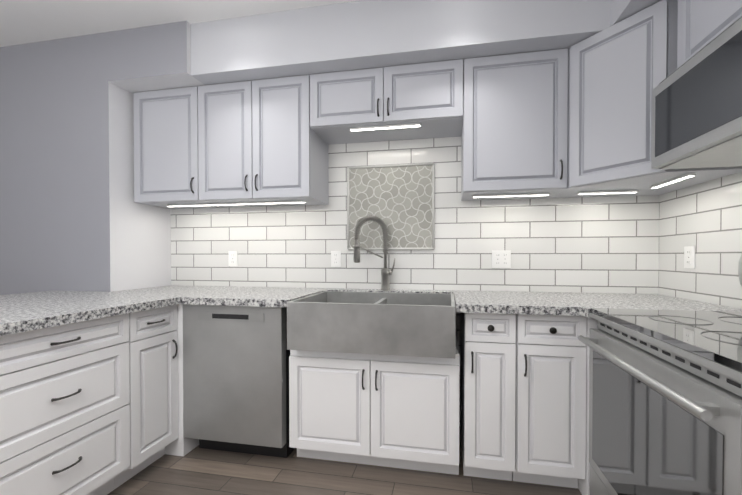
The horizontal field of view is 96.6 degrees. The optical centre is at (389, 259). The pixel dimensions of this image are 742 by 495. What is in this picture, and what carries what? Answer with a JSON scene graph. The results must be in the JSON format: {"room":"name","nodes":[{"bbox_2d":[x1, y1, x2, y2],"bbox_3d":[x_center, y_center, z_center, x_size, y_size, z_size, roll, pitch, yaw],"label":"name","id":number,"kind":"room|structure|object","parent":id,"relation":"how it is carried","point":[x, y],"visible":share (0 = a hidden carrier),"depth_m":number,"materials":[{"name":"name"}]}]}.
{"room":"kitchen","nodes":[
{"label":"kitchen","id":0,"kind":"room"},
{"bbox_2d":[0,32,170,294],"bbox_3d":[-3.491,-0.177,2.732,3.535,2.580,0.595,0,1,10],"label":"wall","id":1,"kind":"structure","parent":0,"point":[74,216],"depth_m":2.21,"materials":[{"name":"grey paint"}]},
{"bbox_2d":[0,0,358,46],"bbox_3d":[-2.170,-1.477,0.082,7.060,0.080,5.320,0,1,10],"label":"ceiling","id":2,"kind":"structure","parent":0,"point":[25,21],"depth_m":1.95,"materials":[{"name":"white paint"}]},
{"bbox_2d":[107,426,581,494],"bbox_3d":[-2.170,1.173,0.112,7.060,0.060,5.320,0,1,10],"label":"floor","id":3,"kind":"structure","parent":0,"point":[197,470],"depth_m":1.68,"materials":[{"name":"brown wood"}]},
{"bbox_2d":[0,313,129,494],"bbox_3d":[-1.590,0.692,1.348,0.627,0.873,0.608,0,1,10],"label":"base cabinet","id":4,"kind":"object","parent":3,"relation":"on","point":[64,410],"visible":1,"depth_m":1.33,"materials":[{"name":"paint"}]},
{"bbox_2d":[114,305,177,488],"bbox_3d":[-1.511,0.687,1.792,0.627,0.873,0.288,0,1,10],"label":"base cabinet","id":5,"kind":"object","parent":3,"relation":"on","point":[153,361],"visible":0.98,"depth_m":1.72,"materials":[{"name":"paint"}]},
{"bbox_2d":[165,304,198,455],"bbox_3d":[-1.447,0.682,2.242,0.661,0.873,0.618,0,1,10],"label":"base cabinet","id":6,"kind":"object","parent":3,"relation":"on","point":[180,445],"visible":0.07,"depth_m":1.89,"materials":[{"name":"paint"}]},
{"bbox_2d":[0,290,175,335],"bbox_3d":[-1.821,0.234,1.380,1.140,0.039,2.160,0,1,10],"label":"countertop","id":7,"kind":"structure","parent":6,"relation":"on","point":[23,312],"depth_m":1.54,"materials":[{"name":"grey stone"}]},
{"bbox_2d":[80,285,715,315],"bbox_3d":[-0.107,0.227,1.968,3.408,0.039,0.678,0,1,10],"label":"countertop","id":8,"kind":"structure","parent":6,"relation":"on","point":[496,302],"depth_m":1.83,"materials":[{"name":"grey stone"}]},
{"bbox_2d":[287,291,455,358],"bbox_3d":[-0.062,0.339,1.902,0.856,0.246,0.544,0,1,10],"label":"farmhouse sink","id":9,"kind":"object","parent":8,"relation":"in","point":[405,324],"visible":1,"depth_m":1.64,"materials":[{"name":"silver metal"}]},
{"bbox_2d":[353,215,395,290],"bbox_3d":[-0.097,-0.046,2.198,0.271,0.502,0.151,0,1,10],"label":"gooseneck faucet","id":10,"kind":"object","parent":8,"relation":"on","point":[386,272],"visible":1,"depth_m":2.20,"materials":[{"name":"silver metal"}]},
{"bbox_2d":[183,304,294,457],"bbox_3d":[-0.823,0.685,2.112,0.602,0.869,0.600,0,1,10],"label":"dishwasher","id":11,"kind":"object","parent":3,"relation":"on","point":[235,378],"visible":0.88,"depth_m":1.82,"materials":[{"name":"silver metal"}]},
{"bbox_2d":[289,329,459,474],"bbox_3d":[-0.050,0.794,1.990,0.905,0.655,0.627,0,1,10],"label":"base cabinet","id":12,"kind":"object","parent":3,"relation":"on","point":[396,411],"visible":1,"depth_m":1.71,"materials":[{"name":"paint"}]},
{"bbox_2d":[460,313,515,480],"bbox_3d":[0.538,0.686,1.883,0.240,0.873,0.630,0,1,10],"label":"base cabinet","id":13,"kind":"object","parent":3,"relation":"on","point":[487,378],"visible":1,"depth_m":1.61,"materials":[{"name":"paint"}]},
{"bbox_2d":[512,314,586,487],"bbox_3d":[0.811,0.687,1.835,0.305,0.873,0.630,0,1,10],"label":"base cabinet","id":14,"kind":"object","parent":3,"relation":"on","point":[550,420],"visible":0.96,"depth_m":1.56,"materials":[{"name":"paint"}]},
{"bbox_2d":[578,318,598,494],"bbox_3d":[1.270,0.688,1.759,0.621,0.873,0.618,0,1,10],"label":"base cabinet","id":15,"kind":"object","parent":3,"relation":"on","point":[584,486],"depth_m":1.52,"materials":[{"name":"paint"}]},
{"bbox_2d":[576,305,741,317],"bbox_3d":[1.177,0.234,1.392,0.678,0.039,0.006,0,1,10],"label":"countertop","id":16,"kind":"structure","parent":15,"relation":"on","point":[581,310],"depth_m":1.48,"materials":[{"name":"grey stone"}]},
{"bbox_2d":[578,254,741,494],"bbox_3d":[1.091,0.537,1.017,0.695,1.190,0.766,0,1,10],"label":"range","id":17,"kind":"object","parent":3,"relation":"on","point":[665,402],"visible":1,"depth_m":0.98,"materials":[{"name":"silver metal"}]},
{"bbox_2d":[108,0,660,93],"bbox_3d":[-0.324,-1.287,0.711,3.405,0.315,3.200,0,1,10],"label":"soffit","id":18,"kind":"structure","parent":0,"point":[352,35],"depth_m":1.88,"materials":[{"name":"paint"}]},
{"bbox_2d":[171,136,658,425],"bbox_3d":[0.025,-0.173,2.347,3.525,2.580,0.120,0,1,10],"label":"tiled wall","id":19,"kind":"structure","parent":0,"point":[594,245],"depth_m":2.23,"materials":[{"name":"tile"}]},
{"bbox_2d":[133,86,229,208],"bbox_3d":[-1.482,-0.770,2.365,0.499,0.751,0.355,0,1,10],"label":"upper cabinet","id":20,"kind":"object","parent":19,"relation":"attached to","point":[166,170],"visible":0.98,"depth_m":2.22,"materials":[{"name":"paint"}]},
{"bbox_2d":[228,251,237,265],"bbox_3d":[-1.185,-0.008,2.497,0.072,0.115,0.010,0,1,10],"label":"electrical outlet","id":21,"kind":"object","parent":19,"relation":"attached to","point":[232,258],"visible":1,"depth_m":2.49,"materials":[{"name":"white plastic"}]},
{"bbox_2d":[198,75,328,206],"bbox_3d":[-0.851,-0.769,2.253,0.779,0.751,0.355,0,1,10],"label":"upper cabinet","id":22,"kind":"object","parent":19,"relation":"attached to","point":[260,141],"visible":0.98,"depth_m":2.11,"materials":[{"name":"paint"}]},
{"bbox_2d":[166,201,305,206],"bbox_3d":[-1.075,-0.386,2.282,1.050,0.012,0.030,0,1,10],"label":"under-cabinet light","id":23,"kind":"object","parent":22,"relation":"attached to","point":[242,203],"visible":1,"depth_m":2.27,"materials":[{"name":"white plastic"}]},
{"bbox_2d":[331,251,340,266],"bbox_3d":[-0.383,-0.007,2.354,0.072,0.115,0.010,0,1,10],"label":"electrical outlet","id":24,"kind":"object","parent":19,"relation":"attached to","point":[335,258],"visible":1,"depth_m":2.35,"materials":[{"name":"white plastic"}]},
{"bbox_2d":[310,59,462,144],"bbox_3d":[-0.011,-0.982,2.101,0.927,0.323,0.355,0,1,10],"label":"upper cabinet","id":25,"kind":"object","parent":19,"relation":"attached to","point":[428,97],"visible":1,"depth_m":1.97,"materials":[{"name":"paint"}]},
{"bbox_2d":[350,123,420,130],"bbox_3d":[-0.028,-0.811,2.025,0.440,0.012,0.030,0,1,10],"label":"under-cabinet light","id":26,"kind":"object","parent":25,"relation":"attached to","point":[386,127],"visible":0.93,"depth_m":2.01,"materials":[{"name":"white plastic"}]},
{"bbox_2d":[347,163,434,249],"bbox_3d":[0.002,-0.362,2.280,0.614,0.588,0.016,0,1,10],"label":"backsplash","id":27,"kind":"structure","parent":19,"relation":"attached to","point":[398,200],"depth_m":2.28,"materials":[{"name":"grey tile"}]},
{"bbox_2d":[492,250,510,267],"bbox_3d":[0.730,-0.004,2.156,0.118,0.115,0.010,0,1,10],"label":"electrical outlet","id":28,"kind":"object","parent":19,"relation":"attached to","point":[501,258],"visible":1,"depth_m":2.15,"materials":[{"name":"white plastic"}]},
{"bbox_2d":[461,48,567,200],"bbox_3d":[0.717,-0.766,1.974,0.549,0.751,0.355,0,1,10],"label":"upper cabinet","id":29,"kind":"object","parent":19,"relation":"attached to","point":[514,134],"visible":1,"depth_m":1.83,"materials":[{"name":"paint"}]},
{"bbox_2d":[473,193,549,197],"bbox_3d":[0.717,-0.383,1.963,0.430,0.012,0.030,0,1,10],"label":"under-cabinet light","id":30,"kind":"object","parent":29,"relation":"attached to","point":[512,195],"visible":1,"depth_m":1.95,"materials":[{"name":"white plastic"}]},
{"bbox_2d":[551,0,741,197],"bbox_3d":[1.270,-0.763,1.737,0.620,0.751,0.629,0,1,10],"label":"upper cabinet","id":31,"kind":"object","parent":19,"relation":"attached to","point":[619,72],"visible":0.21,"depth_m":1.59,"materials":[{"name":"paint"}]},
{"bbox_2d":[578,190,637,194],"bbox_3d":[1.234,-0.382,1.871,0.300,0.012,0.030,0,1,10],"label":"under-cabinet light","id":32,"kind":"object","parent":31,"relation":"attached to","point":[608,192],"visible":1,"depth_m":1.86,"materials":[{"name":"white plastic"}]},
{"bbox_2d":[650,173,695,188],"bbox_3d":[1.363,-0.378,1.599,0.030,0.012,0.280,0,1,10],"label":"under-cabinet light","id":33,"kind":"object","parent":31,"relation":"attached to","point":[680,178],"visible":1,"depth_m":1.57,"materials":[{"name":"white plastic"}]},
{"bbox_2d":[658,171,741,308],"bbox_3d":[1.534,-0.159,1.104,0.120,2.580,1.800,0,1,10],"label":"tiled wall","id":34,"kind":"structure","parent":0,"point":[704,219],"depth_m":1.65,"materials":[{"name":"tile"}]},
{"bbox_2d":[684,246,694,267],"bbox_3d":[1.579,-0.014,1.740,0.010,0.115,0.072,0,1,10],"label":"electrical outlet","id":35,"kind":"object","parent":34,"relation":"attached to","point":[689,256],"visible":1,"depth_m":1.73,"materials":[{"name":"white plastic"}]},
{"bbox_2d":[677,0,741,68],"bbox_3d":[1.266,-0.934,0.960,0.355,0.391,0.760,0,1,10],"label":"upper cabinet","id":36,"kind":"object","parent":34,"relation":"attached to","point":[702,24],"visible":0.67,"depth_m":1.24,"materials":[{"name":"paint"}]},
{"bbox_2d":[651,16,741,169],"bbox_3d":[1.220,-0.549,0.988,0.454,0.373,0.760,0,1,10],"label":"microwave","id":37,"kind":"object","parent":36,"relation":"attached to","point":[697,110],"visible":1,"depth_m":1.14,"materials":[{"name":"silver metal"}]}
]}

